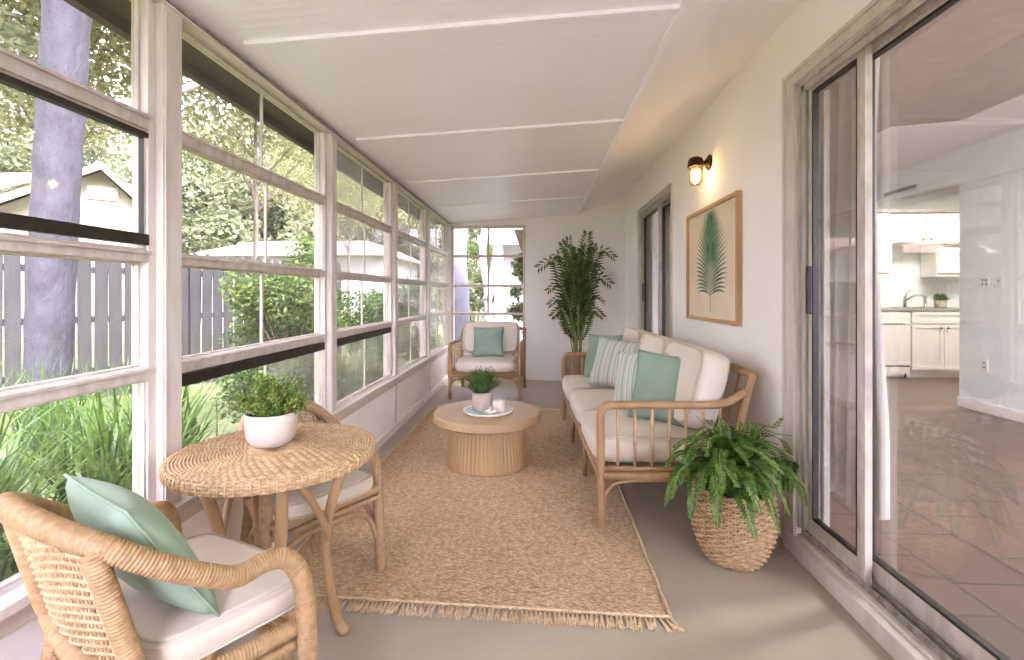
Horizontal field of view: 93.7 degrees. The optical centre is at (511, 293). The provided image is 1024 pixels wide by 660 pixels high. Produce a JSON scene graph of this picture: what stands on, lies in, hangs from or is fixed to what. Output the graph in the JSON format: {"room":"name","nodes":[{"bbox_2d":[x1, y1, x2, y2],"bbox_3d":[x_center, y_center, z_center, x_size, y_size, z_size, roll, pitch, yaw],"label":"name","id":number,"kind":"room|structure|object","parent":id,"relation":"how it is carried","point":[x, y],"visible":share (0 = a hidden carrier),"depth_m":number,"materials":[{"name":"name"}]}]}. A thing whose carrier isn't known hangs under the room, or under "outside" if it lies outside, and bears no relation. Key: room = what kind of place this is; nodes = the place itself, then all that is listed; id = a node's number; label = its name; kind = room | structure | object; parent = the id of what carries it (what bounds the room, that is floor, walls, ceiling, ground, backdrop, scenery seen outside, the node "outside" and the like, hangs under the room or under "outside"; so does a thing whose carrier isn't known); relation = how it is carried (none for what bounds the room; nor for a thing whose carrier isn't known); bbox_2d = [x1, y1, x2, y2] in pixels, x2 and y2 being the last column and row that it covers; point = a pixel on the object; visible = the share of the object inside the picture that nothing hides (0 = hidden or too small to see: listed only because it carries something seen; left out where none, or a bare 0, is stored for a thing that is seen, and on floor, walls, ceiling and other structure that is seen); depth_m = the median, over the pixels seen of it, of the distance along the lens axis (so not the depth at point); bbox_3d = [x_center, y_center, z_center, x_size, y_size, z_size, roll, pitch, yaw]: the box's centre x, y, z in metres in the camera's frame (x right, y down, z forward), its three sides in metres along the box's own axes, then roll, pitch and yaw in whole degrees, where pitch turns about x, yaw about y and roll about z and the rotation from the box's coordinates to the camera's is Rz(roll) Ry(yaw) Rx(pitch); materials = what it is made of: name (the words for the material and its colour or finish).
{"room":"sunroom","nodes":[
{"label":"sunroom","id":0,"kind":"room"},
{"bbox_2d":[0,352,447,659],"bbox_3d":[-1.144,1.030,2.916,0.100,0.580,8.000,0,0,3],"label":"wall","id":1,"kind":"structure","parent":0,"point":[376,417],"depth_m":3.29,"materials":[{"name":"paint"}]},
{"bbox_2d":[0,0,152,590],"bbox_3d":[-1.223,-0.130,0.969,0.067,1.660,1.168,0,0,3],"label":"window","id":2,"kind":"structure","parent":1,"relation":"in","point":[17,72],"depth_m":1.34,"materials":[{"name":"paint"}]},
{"bbox_2d":[132,0,181,503],"bbox_3d":[-1.196,0.120,1.609,0.108,2.160,0.117,0,0,3],"label":"post","id":3,"kind":"object","parent":1,"relation":"attached to","point":[160,26],"visible":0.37,"depth_m":1.58,"materials":[{"name":"wood"}]},
{"bbox_2d":[0,345,447,639],"bbox_3d":[-1.091,0.755,2.913,0.085,0.090,7.800,0,0,3],"label":"sill","id":4,"kind":"structure","parent":1,"relation":"attached to","point":[16,610],"depth_m":1.69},
{"bbox_2d":[182,29,326,422],"bbox_3d":[-1.153,-0.130,2.250,0.067,1.660,1.168,0,0,3],"label":"window","id":5,"kind":"structure","parent":1,"relation":"in","point":[265,351],"depth_m":2.18,"materials":[{"name":"paint"}]},
{"bbox_2d":[314,132,336,412],"bbox_3d":[-1.127,0.120,2.890,0.108,2.160,0.117,0,0,3],"label":"post","id":6,"kind":"object","parent":1,"relation":"attached to","point":[328,141],"visible":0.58,"depth_m":2.86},
{"bbox_2d":[272,376,447,548],"bbox_3d":[-1.084,1.165,2.913,0.020,0.070,7.800,0,0,3],"label":"baseboard","id":7,"kind":"structure","parent":1,"relation":"attached to","point":[381,440],"depth_m":4.46,"materials":[{"name":"paint"}]},
{"bbox_2d":[337,144,392,404],"bbox_3d":[-1.084,-0.130,3.531,0.067,1.660,1.168,0,0,3],"label":"window","id":8,"kind":"structure","parent":1,"relation":"in","point":[363,331],"depth_m":3.53,"materials":[{"name":"paint"}]},
{"bbox_2d":[383,183,397,423],"bbox_3d":[-1.057,0.120,4.171,0.108,2.160,0.117,0,0,3],"label":"post","id":9,"kind":"object","parent":1,"relation":"attached to","point":[392,187],"visible":0.74,"depth_m":4.14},
{"bbox_2d":[398,190,426,370],"bbox_3d":[-1.015,-0.130,4.812,0.067,1.660,1.168,0,0,3],"label":"window","id":10,"kind":"structure","parent":1,"relation":"in","point":[402,235],"depth_m":4.92,"materials":[{"name":"paint"}]},
{"bbox_2d":[420,209,429,392],"bbox_3d":[-0.988,0.120,5.452,0.108,2.160,0.117,0,0,3],"label":"post","id":11,"kind":"object","parent":1,"relation":"attached to","point":[426,211],"visible":0.73,"depth_m":5.42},
{"bbox_2d":[430,214,448,352],"bbox_3d":[-0.945,-0.130,6.099,0.067,1.660,1.181,0,0,3],"label":"window","id":12,"kind":"structure","parent":1,"relation":"in","point":[432,248],"depth_m":6.25,"materials":[{"name":"paint"}]},
{"bbox_2d":[244,410,297,448],"bbox_3d":[-0.836,0.465,1.668,0.168,0.114,0.168,0,0,3],"label":"pot","id":13,"kind":"object","parent":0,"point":[268,429],"depth_m":1.60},
{"bbox_2d":[95,0,680,224],"bbox_3d":[-0.349,-1.074,2.898,2.110,0.148,8.450,0,0,3],"label":"ceiling","id":14,"kind":"structure","parent":0,"point":[586,69],"depth_m":2.37,"materials":[{"name":"paint"}]},
{"bbox_2d":[63,0,432,227],"bbox_3d":[-1.422,-1.075,2.956,0.040,0.170,8.450,0,0,3],"label":"trim","id":15,"kind":"structure","parent":14,"relation":"attached to","point":[93,9],"depth_m":2.37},
{"bbox_2d":[243,4,679,47],"bbox_3d":[-0.206,-1.046,1.874,1.725,0.113,0.028,0,0,3],"label":"trim","id":16,"kind":"structure","parent":14,"relation":"attached to","point":[673,7],"depth_m":1.86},
{"bbox_2d":[356,119,623,141],"bbox_3d":[-0.142,-1.046,3.062,1.725,0.113,0.028,0,0,3],"label":"trim","id":17,"kind":"structure","parent":14,"relation":"attached to","point":[611,120],"depth_m":3.05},
{"bbox_2d":[407,169,598,183],"bbox_3d":[-0.077,-1.046,4.260,1.725,0.113,0.028,0,0,3],"label":"trim","id":18,"kind":"structure","parent":14,"relation":"attached to","point":[586,170],"depth_m":4.25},
{"bbox_2d":[577,0,689,215],"bbox_3d":[0.701,-1.095,2.816,0.025,0.030,7.800,0,0,3],"label":"trim","id":19,"kind":"structure","parent":14,"relation":"attached to","point":[683,4],"depth_m":2.42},
{"bbox_2d":[450,219,527,378],"bbox_3d":[0.364,-0.090,6.815,2.690,2.820,0.150,0,0,3],"label":"wall","id":20,"kind":"structure","parent":0,"point":[515,222],"depth_m":6.75,"materials":[{"name":"paint"}]},
{"bbox_2d":[129,0,449,224],"bbox_3d":[-1.128,-0.995,2.915,0.112,0.070,7.800,0,0,3],"label":"trim","id":21,"kind":"structure","parent":20,"relation":"attached to","point":[188,25],"depth_m":2.25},
{"bbox_2d":[166,0,450,224],"bbox_3d":[-1.085,-0.981,2.913,0.026,0.010,7.800,0,0,3],"label":"trim","id":22,"kind":"structure","parent":20,"relation":"attached to","point":[171,2],"depth_m":2.19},
{"bbox_2d":[443,225,450,344],"bbox_3d":[-0.913,-0.125,6.764,0.115,1.670,0.090,0,0,3],"label":"post","id":23,"kind":"object","parent":20,"relation":"attached to","point":[448,227],"visible":0.71,"depth_m":6.72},
{"bbox_2d":[451,225,524,350],"bbox_3d":[-0.334,-0.080,6.778,1.040,1.760,0.120,0,0,3],"label":"window","id":24,"kind":"structure","parent":20,"relation":"in","point":[453,256],"depth_m":6.78,"materials":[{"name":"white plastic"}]},
{"bbox_2d":[214,379,893,659],"bbox_3d":[0.091,1.250,2.874,2.570,0.100,8.050,0,0,3],"label":"floor","id":25,"kind":"structure","parent":0,"point":[778,610],"depth_m":1.75,"materials":[{"name":"paint"}]},
{"bbox_2d":[0,491,318,659],"bbox_3d":[-0.834,0.800,1.126,0.659,0.807,0.521,0,0,28],"label":"rattan armchair","id":26,"kind":"object","parent":25,"relation":"on","point":[55,555],"visible":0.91,"depth_m":1.01,"materials":[{"name":"wicker"}]},
{"bbox_2d":[63,473,219,616],"bbox_3d":[-0.833,0.560,1.077,0.344,0.301,0.194,0,0,33],"label":"throw pillow","id":27,"kind":"object","parent":26,"relation":"on","point":[110,508],"visible":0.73,"depth_m":1.00,"materials":[{"name":"green fabric"}]},
{"bbox_2d":[95,534,294,659],"bbox_3d":[-0.795,0.738,1.196,0.475,0.075,0.357,0,0,28],"label":"seat cushion","id":28,"kind":"object","parent":26,"relation":"on","point":[165,631],"depth_m":1.08,"materials":[{"name":"fabric"}]},
{"bbox_2d":[159,422,375,659],"bbox_3d":[-0.798,0.858,1.629,0.647,0.683,0.647,0,0,3],"label":"bistro table","id":29,"kind":"object","parent":25,"relation":"on","point":[226,466],"visible":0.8,"depth_m":1.52,"materials":[{"name":"wicker"}]},
{"bbox_2d":[227,367,311,448],"bbox_3d":[-0.839,0.388,1.666,0.251,0.268,0.268,0,0,-38],"label":"potted shrub","id":30,"kind":"object","parent":29,"relation":"on","point":[271,415],"visible":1,"depth_m":1.61,"materials":[{"name":"green plant"}]},
{"bbox_2d":[238,399,385,635],"bbox_3d":[-0.865,0.836,1.995,0.496,0.737,0.550,0,0,37],"label":"rattan armchair","id":31,"kind":"object","parent":25,"relation":"on","point":[358,485],"visible":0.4,"depth_m":1.92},
{"bbox_2d":[272,469,372,518],"bbox_3d":[-0.805,0.779,1.948,0.340,0.069,0.389,0,0,37],"label":"seat cushion","id":32,"kind":"object","parent":31,"relation":"on","point":[357,483],"depth_m":1.86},
{"bbox_2d":[448,321,525,400],"bbox_3d":[-0.274,0.775,5.817,0.842,0.864,0.812,0,0,6],"label":"lounge chair","id":33,"kind":"object","parent":25,"relation":"on","point":[512,344],"visible":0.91,"depth_m":5.63,"materials":[{"name":"fabric"}]},
{"bbox_2d":[455,355,517,371],"bbox_3d":[-0.284,0.819,5.712,0.719,0.143,0.602,0,0,6],"label":"seat cushion","id":34,"kind":"object","parent":33,"relation":"on","point":[508,363],"depth_m":5.44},
{"bbox_2d":[473,327,503,356],"bbox_3d":[-0.282,0.575,5.778,0.377,0.354,0.168,0,0,-1],"label":"throw pillow","id":35,"kind":"object","parent":33,"relation":"on","point":[487,341],"visible":1,"depth_m":5.73,"materials":[{"name":"green fabric"}]},
{"bbox_2d":[462,322,519,353],"bbox_3d":[-0.258,0.543,5.979,0.715,0.400,0.190,0,-15,6],"label":"cushion","id":36,"kind":"object","parent":33,"relation":"on","point":[511,335],"depth_m":5.92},
{"bbox_2d":[296,407,685,632],"bbox_3d":[-0.116,1.192,3.400,1.653,0.017,3.333,0,0,3],"label":"jute rug","id":37,"kind":"object","parent":25,"relation":"on","point":[530,539],"visible":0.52,"depth_m":2.29,"materials":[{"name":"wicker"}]},
{"bbox_2d":[433,400,540,476],"bbox_3d":[-0.176,1.010,3.405,0.756,0.364,0.756,0,0,3],"label":"coffee table","id":38,"kind":"object","parent":37,"relation":"on","point":[477,446],"visible":0.93,"depth_m":3.16,"materials":[{"name":"brown wood"}]},
{"bbox_2d":[463,403,512,417],"bbox_3d":[-0.168,0.818,3.369,0.352,0.021,0.352,0,0,3],"label":"serving tray","id":39,"kind":"object","parent":38,"relation":"on","point":[468,410],"visible":0.62,"depth_m":3.28,"materials":[{"name":"ceramic"}]},
{"bbox_2d":[456,365,503,411],"bbox_3d":[-0.209,0.662,3.392,0.373,0.307,0.405,0,0,3],"label":"potted grass plant","id":40,"kind":"object","parent":39,"relation":"on","point":[480,382],"visible":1,"depth_m":3.33,"materials":[{"name":"green plant"}]},
{"bbox_2d":[533,230,617,374],"bbox_3d":[0.806,0.195,6.076,1.083,2.011,0.532,0,0,3],"label":"potted palm","id":41,"kind":"object","parent":25,"relation":"on","point":[576,288],"visible":0.91,"depth_m":6.03,"materials":[{"name":"green plant"}]},
{"bbox_2d":[566,356,585,374],"bbox_3d":[0.830,0.977,6.084,0.344,0.447,0.344,0,0,3],"label":"pot","id":42,"kind":"object","parent":41,"relation":"on","point":[577,359],"depth_m":5.94,"materials":[{"name":"brown ceramic"}]},
{"bbox_2d":[561,327,757,528],"bbox_3d":[0.856,0.751,3.494,0.832,0.912,2.122,0,0,1],"label":"sofa","id":43,"kind":"object","parent":25,"relation":"on","point":[605,430],"visible":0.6,"depth_m":2.51,"materials":[{"name":"wicker"}]},
{"bbox_2d":[562,375,614,400],"bbox_3d":[0.761,0.814,4.164,0.622,0.153,0.662,0,0,1],"label":"seat cushion","id":44,"kind":"object","parent":43,"relation":"on","point":[569,382],"depth_m":4.02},
{"bbox_2d":[570,389,614,423],"bbox_3d":[0.751,0.814,3.496,0.622,0.153,0.662,0,0,1],"label":"seat cushion","id":45,"kind":"object","parent":43,"relation":"on","point":[581,400],"depth_m":3.44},
{"bbox_2d":[583,334,622,376],"bbox_3d":[0.788,0.550,4.184,0.156,0.414,0.425,0,0,-35],"label":"throw pillow","id":46,"kind":"object","parent":43,"relation":"on","point":[593,341],"visible":0.41,"depth_m":4.22,"materials":[{"name":"green fabric"}]},
{"bbox_2d":[587,336,640,387],"bbox_3d":[0.818,0.550,3.801,0.415,0.395,0.190,0,0,45],"label":"throw pillow","id":47,"kind":"object","parent":43,"relation":"on","point":[604,370],"visible":0.69,"depth_m":3.79,"materials":[{"name":"green fabric"}]},
{"bbox_2d":[622,327,650,341],"bbox_3d":[1.044,0.514,4.160,0.190,0.440,0.658,15,0,1],"label":"cushion","id":48,"kind":"object","parent":43,"relation":"on","point":[630,334],"depth_m":4.04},
{"bbox_2d":[612,351,667,400],"bbox_3d":[0.830,0.565,3.129,0.160,0.392,0.406,0,0,-43],"label":"throw pillow","id":49,"kind":"object","parent":43,"relation":"on","point":[627,362],"visible":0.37,"depth_m":3.16,"materials":[{"name":"green fabric"}]},
{"bbox_2d":[581,409,700,462],"bbox_3d":[0.740,0.814,2.828,0.622,0.153,0.662,0,0,1],"label":"seat cushion","id":50,"kind":"object","parent":43,"relation":"on","point":[588,419],"depth_m":2.56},
{"bbox_2d":[639,333,677,352],"bbox_3d":[1.034,0.514,3.491,0.190,0.440,0.658,15,0,1],"label":"cushion","id":51,"kind":"object","parent":43,"relation":"on","point":[651,342],"depth_m":3.38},
{"bbox_2d":[627,349,697,429],"bbox_3d":[0.903,0.550,2.794,0.440,0.426,0.180,0,0,33],"label":"throw pillow","id":52,"kind":"object","parent":43,"relation":"on","point":[657,374],"visible":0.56,"depth_m":2.78,"materials":[{"name":"green fabric"}]},
{"bbox_2d":[665,341,729,430],"bbox_3d":[1.023,0.514,2.823,0.190,0.440,0.658,15,0,1],"label":"cushion","id":53,"kind":"object","parent":43,"relation":"on","point":[703,372],"depth_m":2.52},
{"bbox_2d":[663,415,813,571],"bbox_3d":[0.978,0.881,2.127,0.589,0.633,0.536,0,0,20],"label":"potted fern","id":54,"kind":"object","parent":25,"relation":"on","point":[734,515],"visible":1,"depth_m":2.04,"materials":[{"name":"plant"}]},
{"bbox_2d":[528,198,624,380],"bbox_3d":[0.892,-0.100,6.676,1.340,2.600,0.070,0,0,3],"label":"wall","id":55,"kind":"structure","parent":0,"point":[547,342],"depth_m":6.65,"materials":[{"name":"paint"}]},
{"bbox_2d":[580,0,802,213],"bbox_3d":[1.098,-1.264,2.795,0.790,0.332,8.000,0,0,3],"label":"ceiling","id":56,"kind":"structure","parent":0,"point":[712,41],"depth_m":2.68,"materials":[{"name":"paint"}]},
{"bbox_2d":[625,0,899,536],"bbox_3d":[1.442,-0.125,3.152,0.140,2.850,8.750,0,0,3],"label":"wall","id":57,"kind":"structure","parent":0,"point":[741,128],"depth_m":2.70,"materials":[{"name":"paint"}]},
{"bbox_2d":[637,183,671,337],"bbox_3d":[1.524,0.104,4.985,0.175,2.192,1.460,0,0,3],"label":"door","id":58,"kind":"structure","parent":57,"relation":"in","point":[644,214],"depth_m":5.57,"materials":[{"name":"paint"}]},
{"bbox_2d":[665,205,669,337],"bbox_3d":[1.720,-0.142,4.973,0.089,2.315,1.322,0,0,3],"label":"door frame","id":59,"kind":"structure","parent":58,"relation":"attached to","point":[667,209],"depth_m":5.36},
{"bbox_2d":[687,154,711,185],"bbox_3d":[1.308,-0.866,3.364,0.152,0.219,0.110,0,0,3],"label":"wall sconce","id":60,"kind":"object","parent":57,"relation":"attached to","point":[696,162],"visible":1,"depth_m":3.34,"materials":[{"name":"brown metal"}]},
{"bbox_2d":[686,190,741,325],"bbox_3d":[1.364,-0.210,3.306,0.032,0.800,0.970,0,0,3],"label":"print","id":61,"kind":"object","parent":57,"relation":"attached to","point":[714,231],"visible":1,"depth_m":3.19,"materials":[{"name":"beige paper"}]},
{"bbox_2d":[782,0,1009,659],"bbox_3d":[1.290,0.081,0.652,0.175,2.238,3.341,0,0,3],"label":"door","id":62,"kind":"structure","parent":57,"relation":"in","point":[904,620],"depth_m":1.95,"materials":[{"name":"paint"}]},
{"bbox_3d":[1.446,-1.380,0.798,0.122,0.080,3.550,0,0,3],"label":"curtain rod","id":63,"kind":"object","parent":57,"relation":"attached to","visible":0},
{"bbox_2d":[830,57,889,519],"bbox_3d":[1.574,-0.198,2.287,0.102,2.325,0.542,0,0,3],"label":"curtain","id":64,"kind":"object","parent":63,"relation":"hanging from","point":[842,93],"visible":0.45,"depth_m":2.25,"materials":[{"name":"fabric"}]},
{"bbox_2d":[652,194,958,333],"bbox_3d":[5.121,-0.200,7.284,6.960,2.800,0.100,0,0,3],"label":"wall","id":65,"kind":"structure","parent":0,"point":[905,276],"depth_m":7.19,"materials":[{"name":"paint"}]},
{"bbox_2d":[891,213,958,246],"bbox_3d":[5.984,-0.927,6.947,1.200,0.435,0.439,0,0,3],"label":"upper cabinet","id":66,"kind":"object","parent":65,"relation":"attached to","point":[908,229],"visible":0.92,"depth_m":6.78,"materials":[{"name":"paint"}]},
{"bbox_2d":[877,208,958,212],"bbox_3d":[5.724,-1.173,6.946,1.720,0.053,0.410,0,0,3],"label":"crown molding","id":67,"kind":"structure","parent":66,"relation":"on","point":[931,210],"depth_m":6.75,"materials":[{"name":"white paint"}]},
{"bbox_2d":[921,245,958,276],"bbox_3d":[6.338,-0.475,6.995,0.500,0.450,0.306,0,0,3],"label":"upper cabinet","id":68,"kind":"object","parent":65,"relation":"attached to","point":[936,260],"visible":0.68,"depth_m":6.87,"materials":[{"name":"paint"}]},
{"bbox_2d":[830,376,1023,659],"bbox_3d":[4.827,1.225,2.042,6.980,0.150,10.600,0,0,3],"label":"floor","id":69,"kind":"structure","parent":0,"point":[954,530],"depth_m":2.54,"materials":[{"name":"tile"}]},
{"bbox_2d":[881,311,909,377],"bbox_3d":[5.156,0.695,6.853,0.585,0.910,0.616,0,0,3],"label":"dishwasher","id":70,"kind":"object","parent":69,"relation":"on","point":[895,324],"visible":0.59,"depth_m":6.55,"materials":[{"name":"paint"}]},
{"bbox_2d":[908,311,958,377],"bbox_3d":[6.017,0.693,6.805,1.120,0.915,0.659,0,0,3],"label":"base cabinet","id":71,"kind":"object","parent":69,"relation":"on","point":[934,335],"visible":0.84,"depth_m":6.53,"materials":[{"name":"paint"}]},
{"bbox_2d":[881,307,958,310],"bbox_3d":[5.719,0.211,6.846,1.720,0.044,0.650,0,0,3],"label":"countertop","id":72,"kind":"structure","parent":71,"relation":"on","point":[882,308],"depth_m":6.54,"materials":[{"name":"grey stone"}]},
{"bbox_2d":[876,127,1023,411],"bbox_3d":[4.515,-0.225,2.009,0.160,2.750,10.500,0,0,3],"label":"wall","id":73,"kind":"structure","parent":0,"point":[989,173],"depth_m":4.59,"materials":[{"name":"paint"}]},
{"bbox_2d":[877,213,891,274],"bbox_3d":[5.130,-0.715,6.990,0.490,0.860,0.426,0,0,3],"label":"upper cabinet","id":74,"kind":"object","parent":73,"relation":"attached to","point":[884,220],"visible":0.27,"depth_m":6.78,"materials":[{"name":"paint"}]},
{"bbox_2d":[957,396,1023,422],"bbox_3d":[4.445,1.100,0.853,0.175,0.100,8.185,0,0,3],"label":"baseboard","id":75,"kind":"structure","parent":73,"relation":"attached to","point":[1015,415],"depth_m":4.56,"materials":[{"name":"paint"}]},
{"bbox_2d":[876,94,1023,193],"bbox_3d":[4.815,-1.570,1.992,7.000,0.160,10.700,0,0,3],"label":"ceiling","id":76,"kind":"structure","parent":0,"point":[898,147],"depth_m":4.54,"materials":[{"name":"paint"}]},
{"bbox_2d":[877,0,1023,132],"bbox_3d":[3.834,-1.580,2.196,10.580,0.840,11.200,0,0,3],"label":"ceiling","id":77,"kind":"structure","parent":0,"point":[968,60],"depth_m":3.07,"materials":[{"name":"paint"}]},
{"label":"outside","id":78,"kind":"structure","parent":0,"visible":0},
{"bbox_2d":[0,304,494,580],"bbox_3d":[-8.904,1.485,20.512,100.000,0.330,80.000,0,0,3],"label":"ground","id":79,"kind":"structure","parent":78,"point":[402,362],"depth_m":5.95,"materials":[{"name":"green plant"}]},
{"bbox_2d":[0,173,30,188],"bbox_3d":[-18.816,-1.430,15.941,6.300,5.500,4.600,0,0,3],"label":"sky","id":80,"kind":"structure","parent":79,"relation":"on","point":[6,179],"depth_m":15.55,"materials":[{"name":"beige"}]},
{"bbox_2d":[0,0,37,163],"bbox_3d":[-10.906,-2.904,7.453,6.243,8.450,5.690,0,0,-25],"label":"tree","id":81,"kind":"object","parent":79,"relation":"on","point":[23,151],"visible":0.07,"depth_m":9.39,"materials":[{"name":"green plant"}]},
{"bbox_2d":[0,353,128,480],"bbox_3d":[-3.484,0.868,3.569,1.386,0.904,1.176,0,0,-15],"label":"clump","id":82,"kind":"object","parent":79,"relation":"on","point":[47,417],"visible":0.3,"depth_m":3.52,"materials":[{"name":"green plant"}]},
{"bbox_2d":[0,162,131,342],"bbox_3d":[-15.162,-1.260,15.049,5.580,5.160,5.700,0,0,-39],"label":"house","id":83,"kind":"structure","parent":79,"relation":"on","point":[105,200],"depth_m":14.18,"materials":[{"name":"beige"}]},
{"bbox_2d":[0,89,131,194],"bbox_3d":[-20.562,-3.923,20.679,7.765,10.520,8.572,0,0,15],"label":"tree","id":84,"kind":"object","parent":79,"relation":"on","point":[17,165],"visible":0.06,"depth_m":19.50,"materials":[{"name":"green plant"}]},
{"bbox_2d":[0,0,189,161],"bbox_3d":[-8.736,-3.115,9.059,6.555,8.873,5.974,0,0,-21],"label":"tree","id":85,"kind":"object","parent":79,"relation":"on","point":[100,85],"visible":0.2,"depth_m":8.67,"materials":[{"name":"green plant"}]},
{"bbox_2d":[0,357,190,581],"bbox_3d":[-2.327,0.765,1.874,1.846,1.110,1.699,0,0,3],"label":"clump","id":86,"kind":"object","parent":79,"relation":"on","point":[6,568],"visible":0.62,"depth_m":2.11,"materials":[{"name":"green plant"}]},
{"bbox_2d":[0,0,200,448],"bbox_3d":[-6.115,-3.558,4.256,11.092,9.759,12.307,0,0,-1],"label":"oak tree","id":87,"kind":"object","parent":79,"relation":"on","point":[49,321],"visible":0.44,"depth_m":4.18,"materials":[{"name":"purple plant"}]},
{"bbox_2d":[0,358,250,503],"bbox_3d":[-2.121,0.817,2.659,1.684,1.006,1.649,0,0,3],"label":"grass","id":88,"kind":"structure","parent":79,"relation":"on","point":[123,479],"depth_m":2.49,"materials":[{"name":"green plant"}]},
{"bbox_2d":[10,353,256,470],"bbox_3d":[-2.341,0.836,3.132,1.584,0.967,1.369,0,0,-15],"label":"clump","id":89,"kind":"object","parent":79,"relation":"on","point":[188,410],"visible":0.19,"depth_m":3.19,"materials":[{"name":"green plant"}]},
{"bbox_2d":[0,252,344,409],"bbox_3d":[-5.257,0.350,6.173,0.151,1.940,7.497,0,0,31],"label":"picket fence","id":90,"kind":"object","parent":79,"relation":"on","point":[12,267],"visible":0.2,"depth_m":6.18,"materials":[{"name":"grey wood"}]},
{"bbox_2d":[103,113,305,321],"bbox_3d":[-13.948,-3.389,22.294,7.648,9.865,7.896,0,0,-7],"label":"tree","id":91,"kind":"object","parent":79,"relation":"on","point":[202,226],"visible":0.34,"depth_m":20.49,"materials":[{"name":"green plant"}]},
{"bbox_2d":[89,19,345,280],"bbox_3d":[-5.177,-2.904,10.297,5.690,8.450,6.243,0,0,3],"label":"tree","id":92,"kind":"object","parent":79,"relation":"on","point":[242,119],"visible":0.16,"depth_m":9.98,"materials":[{"name":"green plant"}]},
{"bbox_2d":[217,310,312,390],"bbox_3d":[-2.938,0.705,5.761,1.047,1.234,1.005,0,0,3],"label":"shrub","id":93,"kind":"object","parent":79,"relation":"on","point":[246,327],"visible":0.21,"depth_m":5.52,"materials":[{"name":"green plant"}]},
{"bbox_2d":[191,124,346,248],"bbox_3d":[-12.190,-3.923,25.116,8.572,10.520,7.765,0,0,-35],"label":"tree","id":94,"kind":"object","parent":79,"relation":"on","point":[275,228],"visible":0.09,"depth_m":23.24,"materials":[{"name":"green plant"}]},
{"bbox_2d":[209,359,349,423],"bbox_3d":[-1.902,0.928,4.062,1.214,0.834,0.865,0,0,29],"label":"shrub","id":95,"kind":"object","parent":79,"relation":"on","point":[308,376],"visible":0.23,"depth_m":3.94,"materials":[{"name":"green plant"}]},
{"bbox_2d":[217,260,359,379],"bbox_3d":[-2.421,0.480,5.399,1.322,1.687,1.435,0,0,-6],"label":"shrub","id":96,"kind":"object","parent":79,"relation":"on","point":[281,299],"visible":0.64,"depth_m":4.99,"materials":[{"name":"green plant"}]},
{"bbox_2d":[191,241,419,334],"bbox_3d":[-6.992,-0.255,17.904,6.700,3.150,6.000,0,0,3],"label":"house","id":97,"kind":"structure","parent":79,"relation":"on","point":[373,252],"depth_m":15.40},
{"bbox_2d":[277,232,340,363],"bbox_3d":[-3.083,0.199,7.238,1.031,2.243,1.000,0,0,3],"label":"shrub","id":98,"kind":"object","parent":79,"relation":"on","point":[307,257],"visible":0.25,"depth_m":7.08,"materials":[{"name":"green plant"}]},
{"bbox_2d":[258,129,412,325],"bbox_3d":[-5.045,-2.270,14.506,5.306,7.183,4.836,0,0,44],"label":"tree","id":99,"kind":"object","parent":79,"relation":"on","point":[351,186],"visible":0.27,"depth_m":14.25,"materials":[{"name":"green plant"}]},
{"bbox_2d":[268,151,419,274],"bbox_3d":[-7.431,-3.389,23.585,7.896,9.865,7.648,0,0,-22],"label":"tree","id":100,"kind":"object","parent":79,"relation":"on","point":[297,228],"visible":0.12,"depth_m":21.93,"materials":[{"name":"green plant"}]},
{"bbox_2d":[309,343,378,399],"bbox_3d":[-2.004,0.900,5.586,1.067,0.841,1.001,0,0,3],"label":"clump","id":101,"kind":"object","parent":79,"relation":"on","point":[353,383],"visible":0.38,"depth_m":5.50,"materials":[{"name":"green plant"}]},
{"bbox_2d":[304,274,433,362],"bbox_3d":[-2.244,0.495,7.652,2.166,1.657,1.543,0,0,-16],"label":"shrub","id":102,"kind":"object","parent":79,"relation":"on","point":[370,316],"visible":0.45,"depth_m":7.46,"materials":[{"name":"green plant"}]},
{"bbox_2d":[341,340,415,390],"bbox_3d":[-1.961,0.931,6.323,1.356,0.777,0.966,0,0,3],"label":"clump","id":103,"kind":"object","parent":79,"relation":"on","point":[375,371],"visible":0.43,"depth_m":6.22,"materials":[{"name":"green plant"}]},
{"bbox_2d":[398,298,442,361],"bbox_3d":[-1.738,0.693,8.780,1.223,1.262,1.092,0,0,-37],"label":"shrub","id":104,"kind":"object","parent":79,"relation":"on","point":[415,346],"visible":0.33,"depth_m":8.69,"materials":[{"name":"green plant"}]},
{"bbox_2d":[398,209,493,322],"bbox_3d":[-2.889,-2.447,21.952,6.316,7.892,6.118,0,0,20],"label":"tree","id":105,"kind":"object","parent":79,"relation":"on","point":[472,233],"visible":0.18,"depth_m":20.77,"materials":[{"name":"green plant"}]},
{"bbox_2d":[455,229,469,347],"bbox_3d":[-1.298,-1.523,8.239,2.410,5.699,1.683,0,0,10],"label":"tree","id":106,"kind":"object","parent":79,"relation":"on","point":[462,304],"visible":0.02,"depth_m":7.85,"materials":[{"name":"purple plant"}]},
{"bbox_2d":[467,243,496,321],"bbox_3d":[-0.783,0.140,9.497,0.979,2.363,0.878,0,0,-3],"label":"shrub","id":107,"kind":"object","parent":79,"relation":"on","point":[474,304],"visible":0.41,"depth_m":9.48,"materials":[{"name":"green plant"}]},
{"bbox_2d":[479,229,501,321],"bbox_3d":[-0.424,-1.294,9.147,2.484,5.236,1.880,0,0,24],"label":"slim tree","id":108,"kind":"object","parent":79,"relation":"on","point":[495,262],"visible":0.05,"depth_m":8.90,"materials":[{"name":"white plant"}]},
{"bbox_2d":[478,228,522,340],"bbox_3d":[1.924,-0.530,14.267,5.300,3.700,4.900,0,0,3],"label":"house","id":109,"kind":"structure","parent":79,"relation":"on","point":[509,243],"depth_m":13.41,"materials":[{"name":"white paint"}]},
{"bbox_2d":[504,253,522,334],"bbox_3d":[0.298,0.271,8.043,0.900,2.099,0.871,0,0,3],"label":"shrub","id":110,"kind":"object","parent":79,"relation":"on","point":[518,268],"visible":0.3,"depth_m":8.15,"materials":[{"name":"green plant"}]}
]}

